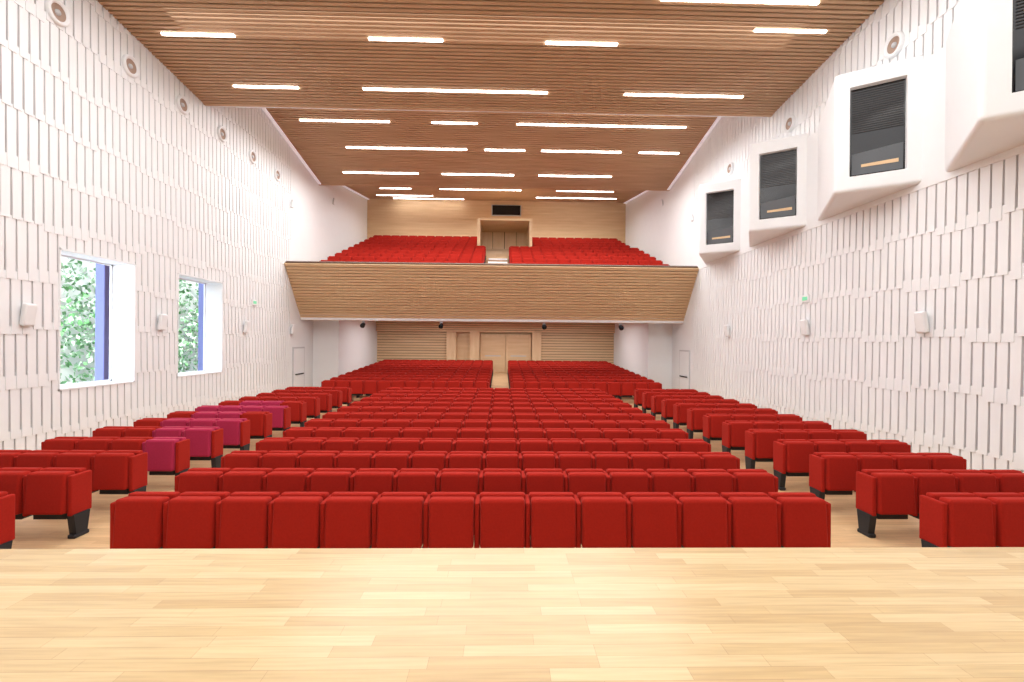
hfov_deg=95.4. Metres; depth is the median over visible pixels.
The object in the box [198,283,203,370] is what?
column
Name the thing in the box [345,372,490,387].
seats
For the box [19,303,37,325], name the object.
wall speaker
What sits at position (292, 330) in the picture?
wall speaker
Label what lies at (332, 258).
seats
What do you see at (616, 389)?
seats
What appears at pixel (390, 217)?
wall
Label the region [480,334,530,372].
door
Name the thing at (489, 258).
stair
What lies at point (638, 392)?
seats
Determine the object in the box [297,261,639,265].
handrail
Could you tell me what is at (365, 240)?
seats
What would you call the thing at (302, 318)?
soffit
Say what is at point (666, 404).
seats
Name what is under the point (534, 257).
seats
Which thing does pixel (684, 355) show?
door
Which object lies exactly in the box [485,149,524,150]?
strip light
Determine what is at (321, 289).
balcony
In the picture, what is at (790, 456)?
seats
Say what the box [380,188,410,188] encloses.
strip light
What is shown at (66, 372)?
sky
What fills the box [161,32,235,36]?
strip light
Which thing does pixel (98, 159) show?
wall
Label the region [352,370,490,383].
seats
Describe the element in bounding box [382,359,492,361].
seats
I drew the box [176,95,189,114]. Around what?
recessed light
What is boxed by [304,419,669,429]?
seats
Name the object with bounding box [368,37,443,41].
strip light
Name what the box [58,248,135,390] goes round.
window
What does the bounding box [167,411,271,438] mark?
seats
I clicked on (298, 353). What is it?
door
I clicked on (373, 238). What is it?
seats
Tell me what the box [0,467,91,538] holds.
seats
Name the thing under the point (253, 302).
exit sign
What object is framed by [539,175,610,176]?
strip light
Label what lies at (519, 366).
seats
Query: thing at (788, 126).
recessed light
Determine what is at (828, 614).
floor
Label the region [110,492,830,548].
seats
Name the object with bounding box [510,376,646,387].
seats
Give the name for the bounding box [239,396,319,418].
seats
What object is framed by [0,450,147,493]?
seats
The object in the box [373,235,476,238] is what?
seats
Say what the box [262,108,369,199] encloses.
cove
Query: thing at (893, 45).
recessed light
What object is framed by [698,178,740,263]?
bay
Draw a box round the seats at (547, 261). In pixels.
[510,258,662,264]
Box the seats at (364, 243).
[359,242,476,245]
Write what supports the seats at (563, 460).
on the floor at (30, 533)
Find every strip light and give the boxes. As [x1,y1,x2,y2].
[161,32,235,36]
[233,85,298,88]
[299,119,389,122]
[342,171,417,173]
[345,146,466,149]
[363,88,546,93]
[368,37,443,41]
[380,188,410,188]
[380,195,418,195]
[394,198,463,199]
[432,122,476,123]
[441,189,520,190]
[442,173,513,175]
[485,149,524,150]
[517,123,685,127]
[536,197,610,198]
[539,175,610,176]
[542,150,621,152]
[545,41,617,45]
[566,191,608,191]
[624,93,742,97]
[639,152,678,153]
[661,0,819,4]
[753,29,826,33]
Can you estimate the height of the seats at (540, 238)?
0.865 m
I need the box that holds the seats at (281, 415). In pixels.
[195,405,290,430]
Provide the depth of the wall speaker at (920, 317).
9.28 m
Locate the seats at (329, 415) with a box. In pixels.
[322,412,654,421]
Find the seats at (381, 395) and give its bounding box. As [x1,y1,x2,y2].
[370,393,614,398]
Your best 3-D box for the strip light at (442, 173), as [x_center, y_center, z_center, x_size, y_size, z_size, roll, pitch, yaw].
[-1.633,-8.008,22.367,3.470,0.080,0.110,0,0,-1]
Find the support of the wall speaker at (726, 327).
attached to the wall at (949, 246)
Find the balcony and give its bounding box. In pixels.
[284,261,698,323]
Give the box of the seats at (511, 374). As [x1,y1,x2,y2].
[509,373,640,388]
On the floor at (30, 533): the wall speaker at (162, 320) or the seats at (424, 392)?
the seats at (424, 392)
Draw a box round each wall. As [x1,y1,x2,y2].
[0,0,367,449]
[313,320,376,386]
[367,199,625,242]
[376,321,614,371]
[614,323,671,388]
[625,0,1023,472]
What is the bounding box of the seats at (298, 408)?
[218,400,306,426]
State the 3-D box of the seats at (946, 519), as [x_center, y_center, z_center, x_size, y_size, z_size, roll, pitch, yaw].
[5.979,2.218,5.376,2.340,0.865,0.367,0,0,-1]
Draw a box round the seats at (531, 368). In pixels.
[508,367,623,382]
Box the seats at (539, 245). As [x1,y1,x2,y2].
[533,244,629,247]
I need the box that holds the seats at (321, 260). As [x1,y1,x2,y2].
[321,260,480,262]
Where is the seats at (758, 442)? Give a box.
[745,429,866,468]
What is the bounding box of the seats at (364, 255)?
[335,253,483,262]
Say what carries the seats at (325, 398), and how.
on the floor at (30, 533)
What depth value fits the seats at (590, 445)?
8.07 m
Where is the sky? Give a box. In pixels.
[60,257,198,382]
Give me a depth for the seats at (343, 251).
24.02 m
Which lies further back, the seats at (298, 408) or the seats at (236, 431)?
the seats at (298, 408)
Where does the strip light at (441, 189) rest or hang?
attached to the ceiling at (371, 192)
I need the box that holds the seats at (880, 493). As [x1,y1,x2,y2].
[856,469,1023,537]
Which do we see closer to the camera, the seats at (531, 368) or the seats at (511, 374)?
the seats at (511, 374)
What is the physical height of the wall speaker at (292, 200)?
0.352 m
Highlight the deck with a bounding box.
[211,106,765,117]
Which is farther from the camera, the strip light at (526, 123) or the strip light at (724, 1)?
the strip light at (526, 123)
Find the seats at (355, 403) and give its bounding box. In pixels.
[350,401,631,408]
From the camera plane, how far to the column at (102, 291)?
12.50 m
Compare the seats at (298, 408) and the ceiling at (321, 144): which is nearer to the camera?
the seats at (298, 408)
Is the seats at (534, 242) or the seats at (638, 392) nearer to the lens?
the seats at (638, 392)
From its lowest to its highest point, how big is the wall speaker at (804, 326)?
0.440 m
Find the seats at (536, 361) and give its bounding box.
[507,360,606,373]
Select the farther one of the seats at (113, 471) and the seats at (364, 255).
the seats at (364, 255)
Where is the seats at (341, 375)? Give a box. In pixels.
[338,374,489,387]
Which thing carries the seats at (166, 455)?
on the floor at (30, 533)
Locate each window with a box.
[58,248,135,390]
[176,273,222,377]
[491,205,520,216]
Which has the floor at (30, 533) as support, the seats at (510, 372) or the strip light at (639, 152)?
the seats at (510, 372)
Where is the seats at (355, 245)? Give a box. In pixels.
[354,244,485,259]
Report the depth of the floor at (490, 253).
27.61 m
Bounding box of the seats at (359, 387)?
[321,380,488,400]
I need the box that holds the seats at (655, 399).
[651,395,723,419]
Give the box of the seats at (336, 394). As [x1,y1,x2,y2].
[271,389,341,408]
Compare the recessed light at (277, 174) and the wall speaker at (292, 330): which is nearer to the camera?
the recessed light at (277, 174)
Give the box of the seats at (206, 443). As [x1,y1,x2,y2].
[92,426,222,467]
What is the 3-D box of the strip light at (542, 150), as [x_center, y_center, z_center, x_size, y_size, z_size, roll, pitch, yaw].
[3.050,-8.342,20.474,3.540,0.080,0.110,0,0,-1]
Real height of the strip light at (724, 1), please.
0.080 m
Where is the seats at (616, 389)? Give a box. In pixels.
[511,381,661,399]
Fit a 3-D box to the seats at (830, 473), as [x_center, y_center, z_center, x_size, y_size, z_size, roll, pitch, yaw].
[5.934,2.218,7.355,2.340,0.865,0.367,0,0,-1]
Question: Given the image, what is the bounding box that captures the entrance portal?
[477,218,531,248]
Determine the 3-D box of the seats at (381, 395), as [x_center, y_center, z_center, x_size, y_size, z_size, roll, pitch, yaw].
[-0.617,2.162,15.127,7.940,0.865,0.367,0,0,-1]
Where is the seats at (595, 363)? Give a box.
[508,362,611,364]
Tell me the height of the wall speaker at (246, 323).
0.440 m
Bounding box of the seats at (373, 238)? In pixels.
[369,237,476,240]
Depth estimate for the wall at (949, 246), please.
10.59 m
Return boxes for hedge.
[60,258,198,383]
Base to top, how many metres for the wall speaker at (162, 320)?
0.440 m
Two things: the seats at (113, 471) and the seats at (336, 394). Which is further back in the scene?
the seats at (336, 394)
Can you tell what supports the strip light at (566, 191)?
attached to the ceiling at (371, 192)
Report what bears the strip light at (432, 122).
attached to the ceiling at (321, 144)
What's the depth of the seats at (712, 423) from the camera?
11.17 m
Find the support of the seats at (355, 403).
on the floor at (30, 533)
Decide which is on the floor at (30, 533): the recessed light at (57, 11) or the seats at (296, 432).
the seats at (296, 432)
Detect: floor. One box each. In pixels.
[0,547,1023,681]
[11,372,921,548]
[485,249,508,263]
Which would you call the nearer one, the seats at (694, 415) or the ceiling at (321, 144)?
the seats at (694, 415)
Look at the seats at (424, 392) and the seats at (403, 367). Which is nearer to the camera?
the seats at (424, 392)
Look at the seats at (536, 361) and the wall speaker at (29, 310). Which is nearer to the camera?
the wall speaker at (29, 310)
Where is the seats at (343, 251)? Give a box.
[342,250,484,262]
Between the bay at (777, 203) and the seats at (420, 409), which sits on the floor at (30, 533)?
the seats at (420, 409)
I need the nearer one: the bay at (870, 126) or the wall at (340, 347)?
the bay at (870, 126)
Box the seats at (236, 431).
[133,418,249,449]
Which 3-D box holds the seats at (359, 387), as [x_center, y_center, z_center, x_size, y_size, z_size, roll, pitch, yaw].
[-4.348,2.059,19.072,6.820,0.865,0.367,0,0,-1]
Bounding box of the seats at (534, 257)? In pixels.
[510,255,655,260]
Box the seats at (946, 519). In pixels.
[919,492,1023,546]
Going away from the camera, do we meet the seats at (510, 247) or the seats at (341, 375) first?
the seats at (341, 375)
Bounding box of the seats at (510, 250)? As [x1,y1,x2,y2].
[509,249,643,253]
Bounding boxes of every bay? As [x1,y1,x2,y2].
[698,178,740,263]
[748,133,807,246]
[817,55,923,220]
[945,0,1023,171]
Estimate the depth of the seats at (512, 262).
21.31 m
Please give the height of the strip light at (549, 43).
0.080 m
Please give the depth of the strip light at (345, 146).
20.28 m
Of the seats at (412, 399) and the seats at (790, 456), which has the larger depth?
the seats at (412, 399)
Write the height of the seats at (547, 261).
0.865 m
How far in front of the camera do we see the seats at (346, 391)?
16.83 m
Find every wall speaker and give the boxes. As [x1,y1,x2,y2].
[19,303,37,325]
[157,314,167,329]
[243,321,249,332]
[290,199,294,207]
[290,324,295,333]
[724,325,729,336]
[800,319,808,334]
[913,311,928,332]
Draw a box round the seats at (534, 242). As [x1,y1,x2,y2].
[532,241,625,245]
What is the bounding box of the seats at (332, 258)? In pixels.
[327,256,482,262]
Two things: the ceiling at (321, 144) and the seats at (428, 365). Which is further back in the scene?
the seats at (428, 365)
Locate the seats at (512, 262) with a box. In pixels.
[511,262,669,265]
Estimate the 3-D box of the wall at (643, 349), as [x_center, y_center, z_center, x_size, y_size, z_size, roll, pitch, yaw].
[7.276,0.737,26.925,1.200,3.850,7.500,0,0,-1]
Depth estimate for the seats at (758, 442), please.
9.20 m
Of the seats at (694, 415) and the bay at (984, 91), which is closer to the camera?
the bay at (984, 91)
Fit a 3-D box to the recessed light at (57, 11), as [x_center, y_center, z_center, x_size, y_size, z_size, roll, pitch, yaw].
[-9.336,-6.760,9.586,0.100,0.500,0.500,0,0,-1]
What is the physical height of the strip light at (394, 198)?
0.080 m
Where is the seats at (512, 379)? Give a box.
[511,378,653,397]
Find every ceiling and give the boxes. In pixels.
[98,0,883,116]
[266,108,716,190]
[346,186,644,202]
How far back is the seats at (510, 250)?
25.18 m
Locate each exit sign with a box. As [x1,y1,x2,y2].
[251,299,256,304]
[801,295,809,302]
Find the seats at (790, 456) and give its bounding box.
[773,439,910,489]
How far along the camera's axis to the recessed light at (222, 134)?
15.21 m
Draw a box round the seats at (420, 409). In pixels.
[337,406,642,414]
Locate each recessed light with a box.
[44,0,70,26]
[121,54,139,77]
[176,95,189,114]
[217,126,227,141]
[248,149,257,163]
[274,168,280,180]
[725,162,733,175]
[783,114,795,132]
[883,31,904,57]
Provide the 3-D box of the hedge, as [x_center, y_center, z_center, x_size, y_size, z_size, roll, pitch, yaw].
[-13.572,-1.273,17.937,1.336,7.707,17.667,0,0,-1]
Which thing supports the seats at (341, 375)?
on the floor at (30, 533)
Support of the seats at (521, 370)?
on the floor at (30, 533)
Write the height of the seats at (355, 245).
0.865 m
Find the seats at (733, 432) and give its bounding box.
[722,421,831,452]
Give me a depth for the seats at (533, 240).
29.07 m
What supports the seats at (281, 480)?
on the floor at (30, 533)
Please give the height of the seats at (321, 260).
0.865 m
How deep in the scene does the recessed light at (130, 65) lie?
11.44 m
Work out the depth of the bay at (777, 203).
13.47 m
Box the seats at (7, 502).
[0,491,14,548]
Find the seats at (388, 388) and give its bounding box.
[385,387,601,391]
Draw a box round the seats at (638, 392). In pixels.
[634,389,697,407]
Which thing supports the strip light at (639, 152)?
attached to the ceiling at (321, 144)
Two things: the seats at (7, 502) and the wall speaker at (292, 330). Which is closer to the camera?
the seats at (7, 502)
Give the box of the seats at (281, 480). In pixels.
[175,468,777,495]
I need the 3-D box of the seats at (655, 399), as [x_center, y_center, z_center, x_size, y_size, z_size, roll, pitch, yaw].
[5.751,2.216,15.273,2.340,0.865,0.367,0,0,-1]
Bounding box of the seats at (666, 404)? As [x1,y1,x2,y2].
[661,399,738,421]
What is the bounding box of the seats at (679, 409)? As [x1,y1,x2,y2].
[673,403,756,428]
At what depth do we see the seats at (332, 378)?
19.91 m
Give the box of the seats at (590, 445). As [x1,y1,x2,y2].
[256,437,710,453]
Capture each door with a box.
[292,347,304,386]
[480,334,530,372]
[679,350,689,388]
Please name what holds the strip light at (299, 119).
attached to the ceiling at (321, 144)
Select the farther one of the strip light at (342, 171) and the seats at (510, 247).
the seats at (510, 247)
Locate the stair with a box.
[488,258,506,262]
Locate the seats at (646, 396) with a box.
[642,392,709,412]
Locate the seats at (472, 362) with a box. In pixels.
[379,361,492,372]
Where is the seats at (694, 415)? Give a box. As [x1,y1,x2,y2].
[687,408,777,438]
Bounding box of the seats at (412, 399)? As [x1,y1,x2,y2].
[360,397,622,403]
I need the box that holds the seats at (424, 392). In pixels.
[378,390,607,395]
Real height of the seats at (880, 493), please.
0.865 m
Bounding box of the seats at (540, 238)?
[532,237,617,240]
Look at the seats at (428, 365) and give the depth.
25.72 m
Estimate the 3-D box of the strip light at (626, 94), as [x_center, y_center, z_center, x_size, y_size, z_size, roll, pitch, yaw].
[5.076,-7.277,13.769,3.560,0.080,0.110,0,0,-1]
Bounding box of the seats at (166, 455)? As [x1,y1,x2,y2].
[41,437,189,475]
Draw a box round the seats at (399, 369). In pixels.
[358,368,491,384]
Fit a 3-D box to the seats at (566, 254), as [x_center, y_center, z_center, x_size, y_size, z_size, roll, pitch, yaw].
[3.535,-4.168,24.363,7.380,0.865,0.367,0,0,-1]
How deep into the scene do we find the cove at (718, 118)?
20.80 m
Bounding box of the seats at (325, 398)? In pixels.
[256,393,331,412]
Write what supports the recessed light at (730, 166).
in the wall at (949, 246)
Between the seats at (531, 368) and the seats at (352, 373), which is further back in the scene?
the seats at (531, 368)
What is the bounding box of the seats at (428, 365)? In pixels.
[369,364,491,366]
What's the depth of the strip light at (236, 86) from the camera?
13.47 m
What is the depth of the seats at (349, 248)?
24.98 m
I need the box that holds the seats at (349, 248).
[348,247,484,252]
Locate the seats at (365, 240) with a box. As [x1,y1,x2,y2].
[364,239,476,243]
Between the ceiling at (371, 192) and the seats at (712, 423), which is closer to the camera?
the seats at (712, 423)
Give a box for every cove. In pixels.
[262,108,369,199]
[623,117,720,203]
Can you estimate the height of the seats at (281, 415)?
0.865 m
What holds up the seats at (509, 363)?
on the floor at (30, 533)
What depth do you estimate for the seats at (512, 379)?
20.08 m
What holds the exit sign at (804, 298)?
attached to the wall at (949, 246)
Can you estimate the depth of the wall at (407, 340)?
29.93 m
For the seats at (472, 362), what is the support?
on the floor at (30, 533)
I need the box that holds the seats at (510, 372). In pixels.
[509,371,634,384]
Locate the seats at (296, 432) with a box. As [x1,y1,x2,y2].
[283,427,687,440]
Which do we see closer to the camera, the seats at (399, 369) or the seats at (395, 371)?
the seats at (395, 371)
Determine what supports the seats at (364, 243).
on the floor at (490, 253)
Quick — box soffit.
[301,315,683,322]
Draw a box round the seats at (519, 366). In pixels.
[508,365,619,376]
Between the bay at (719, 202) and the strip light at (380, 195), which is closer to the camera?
the bay at (719, 202)
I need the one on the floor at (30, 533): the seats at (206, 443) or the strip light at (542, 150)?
the seats at (206, 443)
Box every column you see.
[95,263,109,380]
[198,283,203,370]
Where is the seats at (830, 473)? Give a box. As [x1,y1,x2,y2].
[809,452,966,499]
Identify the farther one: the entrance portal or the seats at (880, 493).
the entrance portal
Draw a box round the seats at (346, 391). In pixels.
[285,387,351,405]
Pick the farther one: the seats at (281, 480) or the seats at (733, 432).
the seats at (733, 432)
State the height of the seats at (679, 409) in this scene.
0.865 m
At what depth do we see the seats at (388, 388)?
16.99 m
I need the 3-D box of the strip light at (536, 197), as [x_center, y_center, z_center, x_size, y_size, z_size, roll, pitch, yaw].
[4.182,-9.315,30.303,5.240,0.080,0.110,0,0,-1]
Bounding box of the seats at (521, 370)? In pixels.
[509,369,629,371]
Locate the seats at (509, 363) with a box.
[508,363,615,374]
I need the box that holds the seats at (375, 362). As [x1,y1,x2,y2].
[374,362,492,377]
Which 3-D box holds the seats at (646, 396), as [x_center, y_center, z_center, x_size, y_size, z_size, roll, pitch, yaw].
[5.728,2.216,16.263,2.340,0.865,0.367,0,0,-1]
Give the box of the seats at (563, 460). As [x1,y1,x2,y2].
[221,450,739,471]
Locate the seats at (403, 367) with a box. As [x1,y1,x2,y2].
[364,366,491,378]
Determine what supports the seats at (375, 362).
on the floor at (30, 533)
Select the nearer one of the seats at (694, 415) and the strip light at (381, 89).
the seats at (694, 415)
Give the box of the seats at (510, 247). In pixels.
[509,246,638,250]
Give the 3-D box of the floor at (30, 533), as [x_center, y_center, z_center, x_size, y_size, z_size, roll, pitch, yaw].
[-0.786,2.418,18.037,17.700,0.750,28.900,0,0,-1]
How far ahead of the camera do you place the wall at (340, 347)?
23.11 m
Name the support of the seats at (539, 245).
on the floor at (490, 253)
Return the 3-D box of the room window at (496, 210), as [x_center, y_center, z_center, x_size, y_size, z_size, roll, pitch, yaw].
[-0.384,-8.929,31.888,2.050,0.750,0.180,0,0,-1]
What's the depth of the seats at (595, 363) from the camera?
27.84 m
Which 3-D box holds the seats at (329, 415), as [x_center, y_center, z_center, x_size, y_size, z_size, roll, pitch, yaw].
[-0.526,2.163,11.168,7.940,0.865,0.367,0,0,-1]
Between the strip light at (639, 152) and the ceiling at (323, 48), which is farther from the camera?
the strip light at (639, 152)
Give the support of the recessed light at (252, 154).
in the wall at (98, 159)
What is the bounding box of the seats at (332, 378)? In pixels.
[330,377,488,397]
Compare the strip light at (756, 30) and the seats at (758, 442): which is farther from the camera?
the strip light at (756, 30)
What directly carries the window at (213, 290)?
in the wall at (98, 159)
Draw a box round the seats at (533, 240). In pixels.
[532,239,621,242]
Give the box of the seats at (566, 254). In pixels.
[509,252,649,263]
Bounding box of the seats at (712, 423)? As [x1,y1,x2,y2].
[703,414,801,443]

